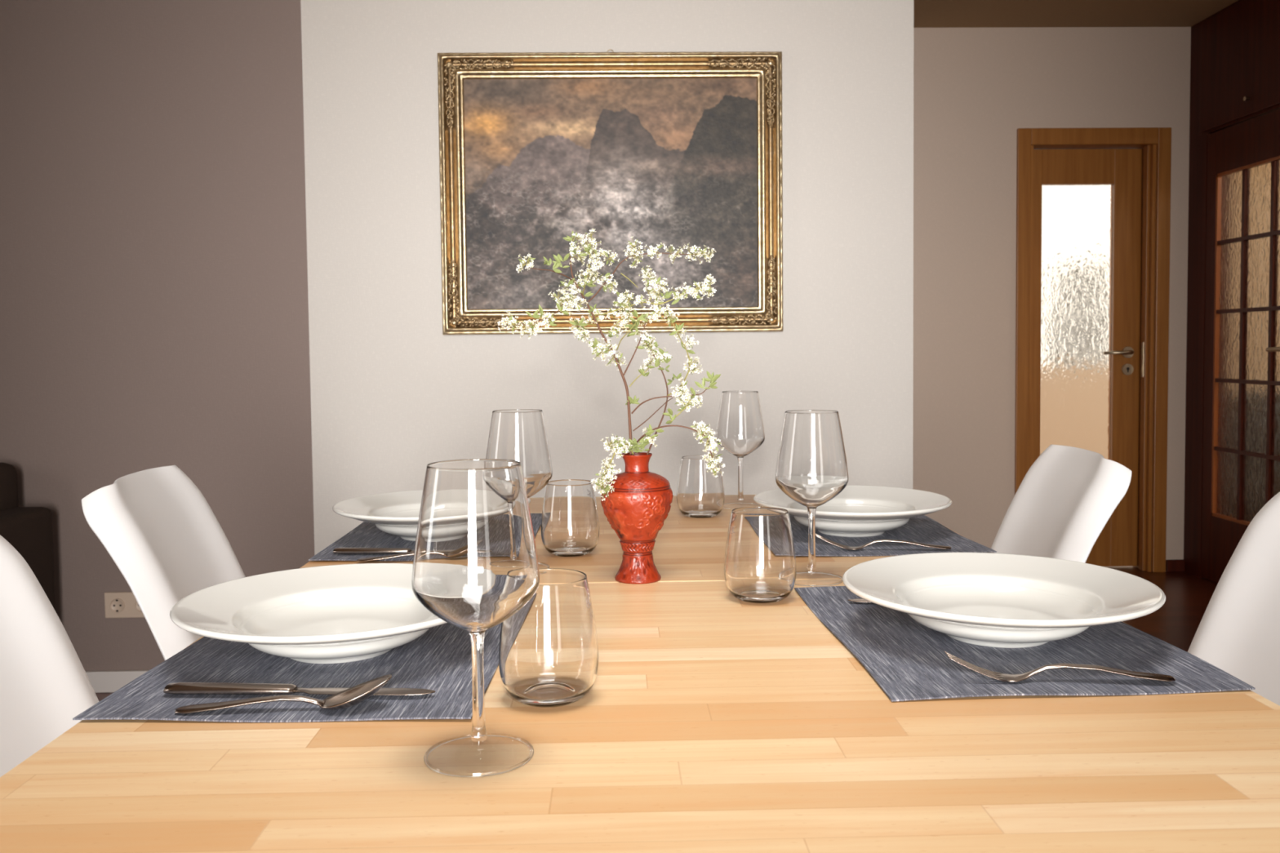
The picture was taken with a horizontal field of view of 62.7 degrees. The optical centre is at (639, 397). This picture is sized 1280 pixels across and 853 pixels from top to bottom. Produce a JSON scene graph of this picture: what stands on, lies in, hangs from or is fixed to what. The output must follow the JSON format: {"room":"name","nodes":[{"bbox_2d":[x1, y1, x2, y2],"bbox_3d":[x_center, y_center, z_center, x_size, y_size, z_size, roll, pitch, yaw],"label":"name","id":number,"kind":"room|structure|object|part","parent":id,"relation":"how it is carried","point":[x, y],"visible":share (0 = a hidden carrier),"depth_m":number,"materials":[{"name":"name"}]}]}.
{"room":"dining room","nodes":[
{"label":"dining room","id":0,"kind":"room"},
{"bbox_2d":[0,0,913,671],"bbox_3d":[-1.268,-0.324,3.283,4.232,2.455,0.150,-1,3,-1],"label":"wall","id":1,"kind":"structure","parent":0,"point":[393,396],"depth_m":3.22,"materials":[{"name":"paint"}]},
{"bbox_2d":[84,670,148,693],"bbox_3d":[-1.254,0.873,3.256,4.232,0.066,0.016,-1,3,-1],"label":"baseboard","id":2,"kind":"structure","parent":1,"relation":"attached to","point":[109,681],"depth_m":3.24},
{"bbox_2d":[104,591,144,617],"bbox_3d":[-1.572,0.639,3.237,0.156,0.080,0.016,-1,3,-1],"label":"wall socket","id":3,"kind":"object","parent":1,"relation":"attached to","point":[117,604],"visible":0.67,"depth_m":3.23,"materials":[{"name":"plastic"}]},
{"bbox_2d":[437,48,782,334],"bbox_3d":[-0.086,-0.630,3.202,1.045,0.863,0.041,-1,3,-1],"label":"framed painting","id":4,"kind":"object","parent":1,"relation":"attached to","point":[677,149],"visible":0.95,"depth_m":3.21,"materials":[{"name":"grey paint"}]},
{"bbox_2d":[95,565,1217,701],"bbox_3d":[0.683,1.033,1.187,8.200,0.100,7.440,-1,3,-1],"label":"floor","id":5,"kind":"structure","parent":0,"point":[1176,623],"depth_m":4.13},
{"bbox_2d":[0,462,55,610],"bbox_3d":[-2.503,0.581,2.729,1.515,0.725,0.880,-1,3,-1],"label":"sofa","id":6,"kind":"object","parent":5,"relation":"on","point":[28,530],"visible":0.4,"depth_m":3.07,"materials":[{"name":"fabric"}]},
{"bbox_3d":[-2.565,0.535,3.086,1.410,0.665,0.160,-1,3,-1],"label":"backrest","id":7,"kind":"part","parent":6,"relation":"part of","materials":[{"name":"fabric"}]},
{"bbox_2d":[0,535,99,777],"bbox_3d":[-0.483,0.573,1.101,0.593,0.858,0.463,-1,3,-1],"label":"shell chair","id":8,"kind":"object","parent":5,"relation":"on","point":[45,684],"visible":0.29,"depth_m":1.19,"materials":[{"name":"white plastic"}]},
{"bbox_2d":[81,465,245,660],"bbox_3d":[-0.518,0.544,1.721,0.593,0.858,0.463,-1,3,-5],"label":"shell chair","id":9,"kind":"object","parent":5,"relation":"on","point":[157,527],"visible":0.3,"depth_m":1.62,"materials":[{"name":"white plastic"}]},
{"bbox_2d":[0,494,1279,852],"bbox_3d":[0.029,0.614,1.254,0.990,0.745,1.805,-1,3,-1],"label":"dining table","id":10,"kind":"object","parent":5,"relation":"on","point":[711,720],"visible":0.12,"depth_m":0.76,"materials":[{"name":"brown wood"}]},
{"bbox_2d":[72,622,501,722],"bbox_3d":[-0.296,0.251,1.065,0.328,0.004,0.431,-1,3,1],"label":"placemat","id":11,"kind":"object","parent":10,"relation":"on","point":[439,660],"visible":0.46,"depth_m":0.95,"materials":[{"name":"fabric"}]},
{"bbox_2d":[174,674,391,714],"bbox_3d":[-0.296,0.246,0.874,0.177,0.026,0.040,-1,3,-3],"label":"spoon","id":12,"kind":"object","parent":11,"relation":"on","point":[349,697],"visible":1,"depth_m":0.87,"materials":[{"name":"silver metal"}]},
{"bbox_3d":[-0.324,0.254,0.873,0.121,0.011,0.020,-1,3,-3],"label":"handle","id":13,"kind":"part","parent":12,"relation":"part of","materials":[{"name":"silver metal"}]},
{"bbox_2d":[319,674,391,710],"bbox_3d":[-0.238,0.246,0.878,0.060,0.026,0.040,-1,3,-3],"label":"bowl","id":14,"kind":"object","parent":12,"relation":"on","point":[349,697],"depth_m":0.89,"materials":[{"name":"silver metal"}]},
{"bbox_2d":[163,682,435,695],"bbox_3d":[-0.295,0.253,0.912,0.238,0.009,0.020,0,3,3],"label":"table knife","id":15,"kind":"object","parent":11,"relation":"on","point":[176,688],"visible":0.99,"depth_m":0.91,"materials":[{"name":"silver metal"}]},
{"bbox_3d":[-0.357,0.254,0.915,0.114,0.009,0.020,0,3,3],"label":"handle","id":16,"kind":"part","parent":15,"relation":"part of","materials":[{"name":"silver metal"}]},
{"bbox_3d":[-0.239,0.253,0.909,0.126,0.004,0.019,0,3,3],"label":"blade","id":17,"kind":"part","parent":15,"relation":"part of","materials":[{"name":"silver metal"}]},
{"bbox_2d":[169,563,447,663],"bbox_3d":[-0.301,0.225,1.054,0.312,0.055,0.312,1,3,34],"label":"plate","id":18,"kind":"object","parent":11,"relation":"on","point":[345,613],"visible":0.91,"depth_m":1.09,"materials":[{"name":"white ceramic"}]},
{"bbox_2d":[308,513,542,560],"bbox_3d":[-0.323,0.221,1.699,0.314,0.004,0.401,-1,3,-1],"label":"placemat","id":19,"kind":"object","parent":10,"relation":"on","point":[366,535],"visible":0.27,"depth_m":1.64,"materials":[{"name":"fabric"}]},
{"bbox_2d":[333,547,414,554],"bbox_3d":[-0.332,0.224,1.537,0.238,0.009,0.020,0,3,4],"label":"table knife","id":20,"kind":"object","parent":19,"relation":"on","point":[337,550],"visible":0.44,"depth_m":1.53,"materials":[{"name":"silver metal"}]},
{"bbox_2d":[356,551,413,561],"bbox_3d":[-0.312,0.217,1.494,0.177,0.026,0.040,-1,3,-6],"label":"spoon","id":21,"kind":"object","parent":19,"relation":"on","point":[366,559],"visible":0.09,"depth_m":1.48,"materials":[{"name":"silver metal"}]},
{"bbox_2d":[332,489,530,541],"bbox_3d":[-0.333,0.195,1.693,0.312,0.055,0.312,-3,3,-37],"label":"plate","id":22,"kind":"object","parent":19,"relation":"on","point":[397,513],"visible":0.32,"depth_m":1.72,"materials":[{"name":"white ceramic"}]},
{"bbox_2d":[411,458,539,777],"bbox_3d":[-0.120,0.156,0.772,0.093,0.217,0.093,0,3,8],"label":"wine glass","id":23,"kind":"object","parent":10,"relation":"on","point":[475,561],"visible":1,"depth_m":0.74,"materials":[{"name":"clear glass"}]},
{"bbox_2d":[411,458,539,634],"bbox_3d":[-0.120,0.110,0.770,0.093,0.124,0.093,-1,3,-1],"label":"bowl","id":24,"kind":"object","parent":23,"relation":"on","point":[475,561],"depth_m":0.73,"materials":[{"name":"clear glass"}]},
{"bbox_3d":[-0.119,0.212,0.775,0.012,0.080,0.012,-1,3,-1],"label":"stem","id":25,"kind":"part","parent":23,"relation":"part of","materials":[{"name":"clear glass"}]},
{"bbox_2d":[485,408,552,568],"bbox_3d":[-0.166,0.126,1.434,0.093,0.217,0.093,-1,3,-11],"label":"wine glass","id":26,"kind":"object","parent":10,"relation":"on","point":[520,435],"visible":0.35,"depth_m":1.40,"materials":[{"name":"clear glass"}]},
{"bbox_2d":[485,408,552,498],"bbox_3d":[-0.166,0.080,1.432,0.093,0.124,0.093,-1,3,-1],"label":"bowl","id":27,"kind":"object","parent":26,"relation":"on","point":[520,435],"depth_m":1.40,"materials":[{"name":"clear glass"}]},
{"bbox_2d":[498,568,598,707],"bbox_3d":[-0.079,0.206,0.903,0.086,0.105,0.086,0,3,19],"label":"tumbler","id":28,"kind":"object","parent":10,"relation":"on","point":[548,648],"visible":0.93,"depth_m":0.87,"materials":[{"name":"clear glass"}]},
{"bbox_2d":[541,479,599,556],"bbox_3d":[-0.103,0.176,1.540,0.086,0.105,0.086,-3,4,-41],"label":"tumbler","id":29,"kind":"object","parent":10,"relation":"on","point":[570,522],"visible":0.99,"depth_m":1.51,"materials":[{"name":"clear glass"}]},
{"bbox_2d":[600,452,673,583],"bbox_3d":[-0.005,0.154,1.362,0.093,0.164,0.092,-2,3,-25],"label":"vase","id":30,"kind":"object","parent":10,"relation":"on","point":[638,507],"visible":0.98,"depth_m":1.34,"materials":[{"name":"ceramic"}]},
{"bbox_2d":[497,228,716,454],"bbox_3d":[-0.039,-0.073,1.358,0.277,0.293,0.132,-1,3,-1],"label":"twig","id":31,"kind":"object","parent":30,"relation":"in","point":[574,300],"visible":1,"depth_m":1.34,"materials":[{"name":"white plant"}]},
{"bbox_3d":[-0.050,-0.068,1.370,0.085,0.283,0.012,0,3,20],"label":"stem","id":32,"kind":"part","parent":31,"relation":"part of","materials":[{"name":"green plant"}]},
{"bbox_2d":[590,433,649,501],"bbox_3d":[-0.023,0.086,1.338,0.084,0.083,0.033,-3,4,-43],"label":"twig","id":33,"kind":"object","parent":30,"relation":"in","point":[620,445],"visible":0.99,"depth_m":1.32,"materials":[{"name":"beige plant"}]},
{"bbox_3d":[-0.027,0.084,1.335,0.056,0.052,0.006,-3,4,-43],"label":"stem","id":34,"kind":"part","parent":33,"relation":"part of","materials":[{"name":"white plant"}]},
{"bbox_2d":[625,311,720,454],"bbox_3d":[0.045,-0.020,1.362,0.124,0.187,0.070,1,3,30],"label":"twig","id":35,"kind":"object","parent":30,"relation":"in","point":[681,393],"visible":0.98,"depth_m":1.36,"materials":[{"name":"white plant"}]},
{"bbox_3d":[0.022,0.000,1.377,0.031,0.147,0.042,-1,3,-1],"label":"stem","id":36,"kind":"part","parent":35,"relation":"part of","materials":[{"name":"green plant"}]},
{"bbox_2d":[636,421,724,477],"bbox_3d":[0.046,0.064,1.329,0.120,0.073,0.034,0,3,14],"label":"twig","id":37,"kind":"object","parent":30,"relation":"in","point":[702,433],"visible":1,"depth_m":1.32,"materials":[{"name":"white plant"}]},
{"bbox_3d":[0.039,0.057,1.330,0.109,0.047,0.023,0,3,21],"label":"stem","id":38,"kind":"part","parent":37,"relation":"part of","materials":[{"name":"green plant"}]},
{"bbox_2d":[676,455,724,517],"bbox_3d":[0.108,0.158,1.875,0.086,0.105,0.086,1,3,29],"label":"tumbler","id":39,"kind":"object","parent":10,"relation":"on","point":[700,494],"visible":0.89,"depth_m":1.84,"materials":[{"name":"clear glass"}]},
{"bbox_2d":[715,391,764,509],"bbox_3d":[0.189,0.096,1.977,0.093,0.217,0.093,0,3,8],"label":"wine glass","id":40,"kind":"object","parent":10,"relation":"on","point":[740,428],"visible":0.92,"depth_m":1.94,"materials":[{"name":"clear glass"}]},
{"bbox_3d":[0.190,0.152,1.980,0.012,0.080,0.012,-1,3,-1],"label":"stem","id":41,"kind":"part","parent":40,"relation":"part of","materials":[{"name":"clear glass"}]},
{"bbox_2d":[715,391,764,457],"bbox_3d":[0.189,0.050,1.975,0.093,0.124,0.093,-1,3,-1],"label":"bowl","id":42,"kind":"object","parent":40,"relation":"on","point":[740,428],"depth_m":1.94,"materials":[{"name":"clear glass"}]},
{"bbox_2d":[724,506,796,603],"bbox_3d":[0.143,0.187,1.252,0.086,0.105,0.086,-2,3,-26],"label":"tumbler","id":43,"kind":"object","parent":10,"relation":"on","point":[760,560],"visible":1,"depth_m":1.22,"materials":[{"name":"clear glass"}]},
{"bbox_2d":[775,409,848,586],"bbox_3d":[0.221,0.126,1.348,0.093,0.217,0.093,0,3,8],"label":"wine glass","id":44,"kind":"object","parent":10,"relation":"on","point":[811,470],"visible":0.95,"depth_m":1.31,"materials":[{"name":"clear glass"}]},
{"bbox_3d":[0.221,0.182,1.351,0.012,0.080,0.012,-1,3,-1],"label":"stem","id":45,"kind":"part","parent":44,"relation":"part of","materials":[{"name":"clear glass"}]},
{"bbox_2d":[775,409,848,508],"bbox_3d":[0.220,0.079,1.346,0.093,0.124,0.093,-1,3,-1],"label":"bowl","id":46,"kind":"object","parent":44,"relation":"on","point":[811,470],"depth_m":1.31,"materials":[{"name":"clear glass"}]},
{"bbox_2d":[789,515,996,556],"bbox_3d":[0.344,0.215,1.689,0.319,0.004,0.383,-1,3,-3],"label":"placemat","id":47,"kind":"object","parent":10,"relation":"on","point":[922,529],"visible":0.43,"depth_m":1.60,"materials":[{"name":"fabric"}]},
{"bbox_2d":[753,484,951,537],"bbox_3d":[0.340,0.188,1.692,0.312,0.055,0.312,-3,3,-37],"label":"plate","id":48,"kind":"object","parent":47,"relation":"on","point":[857,511],"visible":0.94,"depth_m":1.69,"materials":[{"name":"white ceramic"}]},
{"bbox_2d":[815,533,951,550],"bbox_3d":[0.354,0.210,1.533,0.196,0.022,0.024,0,3,6],"label":"fork","id":49,"kind":"object","parent":47,"relation":"on","point":[846,547],"visible":0.94,"depth_m":1.53,"materials":[{"name":"silver metal"}]},
{"bbox_3d":[0.378,0.213,1.531,0.149,0.015,0.024,0,3,6],"label":"handle","id":50,"kind":"part","parent":49,"relation":"part of","materials":[{"name":"silver metal"}]},
{"bbox_2d":[794,586,1255,702],"bbox_3d":[0.359,0.243,1.097,0.320,0.004,0.413,-1,3,-3],"label":"placemat","id":51,"kind":"object","parent":10,"relation":"on","point":[908,660],"visible":0.6,"depth_m":0.99,"materials":[{"name":"fabric"}]},
{"bbox_2d":[847,598,871,602],"bbox_3d":[0.361,0.233,1.219,0.238,0.009,0.020,-1,3,1],"label":"table knife","id":52,"kind":"object","parent":51,"relation":"on","point":[860,600],"visible":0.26,"depth_m":1.22,"materials":[{"name":"silver metal"}]},
{"bbox_2d":[842,552,1165,648],"bbox_3d":[0.368,0.216,1.083,0.312,0.055,0.312,-3,3,-37],"label":"plate","id":53,"kind":"object","parent":51,"relation":"on","point":[985,599],"visible":1,"depth_m":1.13,"materials":[{"name":"white ceramic"}]},
{"bbox_2d":[944,651,1175,682],"bbox_3d":[0.371,0.238,0.928,0.196,0.022,0.024,0,3,5],"label":"fork","id":54,"kind":"object","parent":51,"relation":"on","point":[1006,677],"visible":1,"depth_m":0.93,"materials":[{"name":"silver metal"}]},
{"bbox_3d":[0.394,0.242,0.926,0.149,0.015,0.024,0,3,5],"label":"handle","id":55,"kind":"part","parent":54,"relation":"part of","materials":[{"name":"silver metal"}]},
{"bbox_2d":[991,444,1131,563],"bbox_3d":[0.520,0.524,1.916,0.593,0.858,0.463,0,3,3],"label":"shell chair","id":56,"kind":"object","parent":5,"relation":"on","point":[1065,500],"visible":0.25,"depth_m":1.86,"materials":[{"name":"white plastic"}]},
{"bbox_2d":[1187,492,1279,706],"bbox_3d":[0.605,0.552,1.303,0.593,0.858,0.463,-1,3,2],"label":"shell chair","id":57,"kind":"object","parent":5,"relation":"on","point":[1237,633],"visible":0.21,"depth_m":1.39,"materials":[{"name":"white plastic"}]},
{"bbox_2d":[912,26,1191,571],"bbox_3d":[1.640,-0.426,4.798,1.958,2.455,0.140,-1,3,-1],"label":"wall","id":58,"kind":"structure","parent":0,"point":[974,88],"depth_m":4.71,"materials":[{"name":"paint"}]},
{"bbox_2d":[1014,127,1171,572],"bbox_3d":[2.040,-0.207,4.809,0.694,2.008,0.155,-1,3,-1],"label":"door","id":59,"kind":"structure","parent":58,"relation":"in","point":[1090,206],"depth_m":4.82,"materials":[{"name":"brown wood"}]},
{"bbox_3d":[2.013,-0.233,4.855,0.334,1.496,0.008,-1,3,-1],"label":"glass pane","id":60,"kind":"part","parent":59,"relation":"part of","materials":[{"name":"white"}]},
{"bbox_3d":[2.186,-0.209,4.809,0.144,0.019,0.065,-1,3,-1],"label":"handle","id":61,"kind":"part","parent":59,"relation":"part of","materials":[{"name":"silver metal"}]},
{"bbox_3d":[2.296,-0.175,4.796,0.003,0.160,0.020,-1,3,-1],"label":"strike plate","id":62,"kind":"part","parent":59,"relation":"part of","materials":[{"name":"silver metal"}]},
{"bbox_2d":[1165,559,1184,572],"bbox_3d":[1.657,0.776,4.777,1.663,0.055,0.014,-1,3,-1],"label":"baseboard","id":63,"kind":"structure","parent":58,"relation":"attached to","point":[1171,566],"depth_m":4.79,"materials":[{"name":"brown wood"}]},
{"bbox_2d":[913,0,1238,27],"bbox_3d":[0.657,-1.519,1.067,8.200,0.100,7.440,-1,3,-1],"label":"ceiling","id":64,"kind":"structure","parent":0,"point":[926,13],"depth_m":4.47,"materials":[{"name":"paint"}]},
{"bbox_2d":[1183,0,1279,577],"bbox_3d":[2.625,-0.265,1.155,0.120,2.455,7.200,-1,3,-1],"label":"cabinet frame","id":65,"kind":"structure","parent":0,"point":[1197,171],"depth_m":4.68,"materials":[{"name":"brown wood"}]},
{"bbox_2d":[1199,0,1279,133],"bbox_3d":[2.469,-1.371,3.953,0.030,0.475,1.300,-1,3,-1],"label":"door","id":66,"kind":"structure","parent":65,"relation":"attached to","point":[1240,70],"depth_m":4.31,"materials":[{"name":"brown wood"}]},
{"bbox_3d":[2.457,-1.212,4.250,0.018,0.018,0.018,-1,3,-1],"label":"knob","id":67,"kind":"part","parent":66,"relation":"part of","materials":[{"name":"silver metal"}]},
{"bbox_2d":[1200,108,1279,583],"bbox_3d":[2.479,-0.156,4.191,0.105,1.942,0.850,-1,3,-1],"label":"door","id":68,"kind":"structure","parent":65,"relation":"in","point":[1241,462],"depth_m":4.36,"materials":[{"name":"brown wood"}]},
{"bbox_3d":[2.509,0.369,4.480,0.005,0.279,0.174,-1,3,-1],"label":"glass pane","id":69,"kind":"part","parent":68,"relation":"part of","materials":[{"name":"white"}]},
{"bbox_3d":[2.506,0.074,4.466,0.005,0.279,0.174,-1,3,-1],"label":"glass pane","id":70,"kind":"part","parent":68,"relation":"part of","materials":[{"name":"white"}]},
{"bbox_3d":[2.503,-0.221,4.452,0.005,0.279,0.174,-1,3,-1],"label":"glass pane","id":71,"kind":"part","parent":68,"relation":"part of","materials":[{"name":"white"}]},
{"bbox_3d":[2.500,-0.516,4.439,0.005,0.279,0.174,-1,3,-1],"label":"glass pane","id":72,"kind":"part","parent":68,"relation":"part of","materials":[{"name":"white"}]},
{"bbox_3d":[2.497,-0.811,4.425,0.005,0.279,0.174,-1,3,-1],"label":"glass pane","id":73,"kind":"part","parent":68,"relation":"part of","materials":[{"name":"white"}]},
{"bbox_3d":[2.514,0.378,4.289,0.005,0.279,0.174,-1,3,-1],"label":"glass pane","id":74,"kind":"part","parent":68,"relation":"part of","materials":[{"name":"white"}]},
{"bbox_3d":[2.511,0.083,4.275,0.005,0.279,0.174,-1,3,-1],"label":"glass pane","id":75,"kind":"part","parent":68,"relation":"part of","materials":[{"name":"white"}]},
{"bbox_3d":[2.508,-0.212,4.261,0.005,0.279,0.174,-1,3,-1],"label":"glass pane","id":76,"kind":"part","parent":68,"relation":"part of","materials":[{"name":"white"}]},
{"bbox_3d":[2.505,-0.507,4.247,0.005,0.279,0.174,-1,3,-1],"label":"glass pane","id":77,"kind":"part","parent":68,"relation":"part of","materials":[{"name":"white"}]},
{"bbox_3d":[2.502,-0.802,4.233,0.005,0.279,0.174,-1,3,-1],"label":"glass pane","id":78,"kind":"part","parent":68,"relation":"part of","materials":[{"name":"white"}]},
{"bbox_3d":[2.464,-0.187,3.969,0.065,0.023,0.240,-1,3,-1],"label":"handle","id":79,"kind":"part","parent":68,"relation":"part of","materials":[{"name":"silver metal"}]},
{"bbox_3d":[2.519,0.387,4.098,0.005,0.279,0.174,-1,3,-1],"label":"glass pane","id":80,"kind":"part","parent":68,"relation":"part of","materials":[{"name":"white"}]},
{"bbox_3d":[2.516,0.092,4.084,0.005,0.279,0.174,-1,3,-1],"label":"glass pane","id":81,"kind":"part","parent":68,"relation":"part of","materials":[{"name":"white"}]},
{"bbox_3d":[2.513,-0.203,4.070,0.005,0.279,0.174,-1,3,-1],"label":"glass pane","id":82,"kind":"part","parent":68,"relation":"part of","materials":[{"name":"white"}]},
{"bbox_3d":[2.510,-0.498,4.056,0.005,0.279,0.174,-1,3,-1],"label":"glass pane","id":83,"kind":"part","parent":68,"relation":"part of","materials":[{"name":"white"}]},
{"bbox_3d":[2.507,-0.793,4.042,0.005,0.279,0.174,-1,3,-1],"label":"glass pane","id":84,"kind":"part","parent":68,"relation":"part of","materials":[{"name":"white"}]}
]}

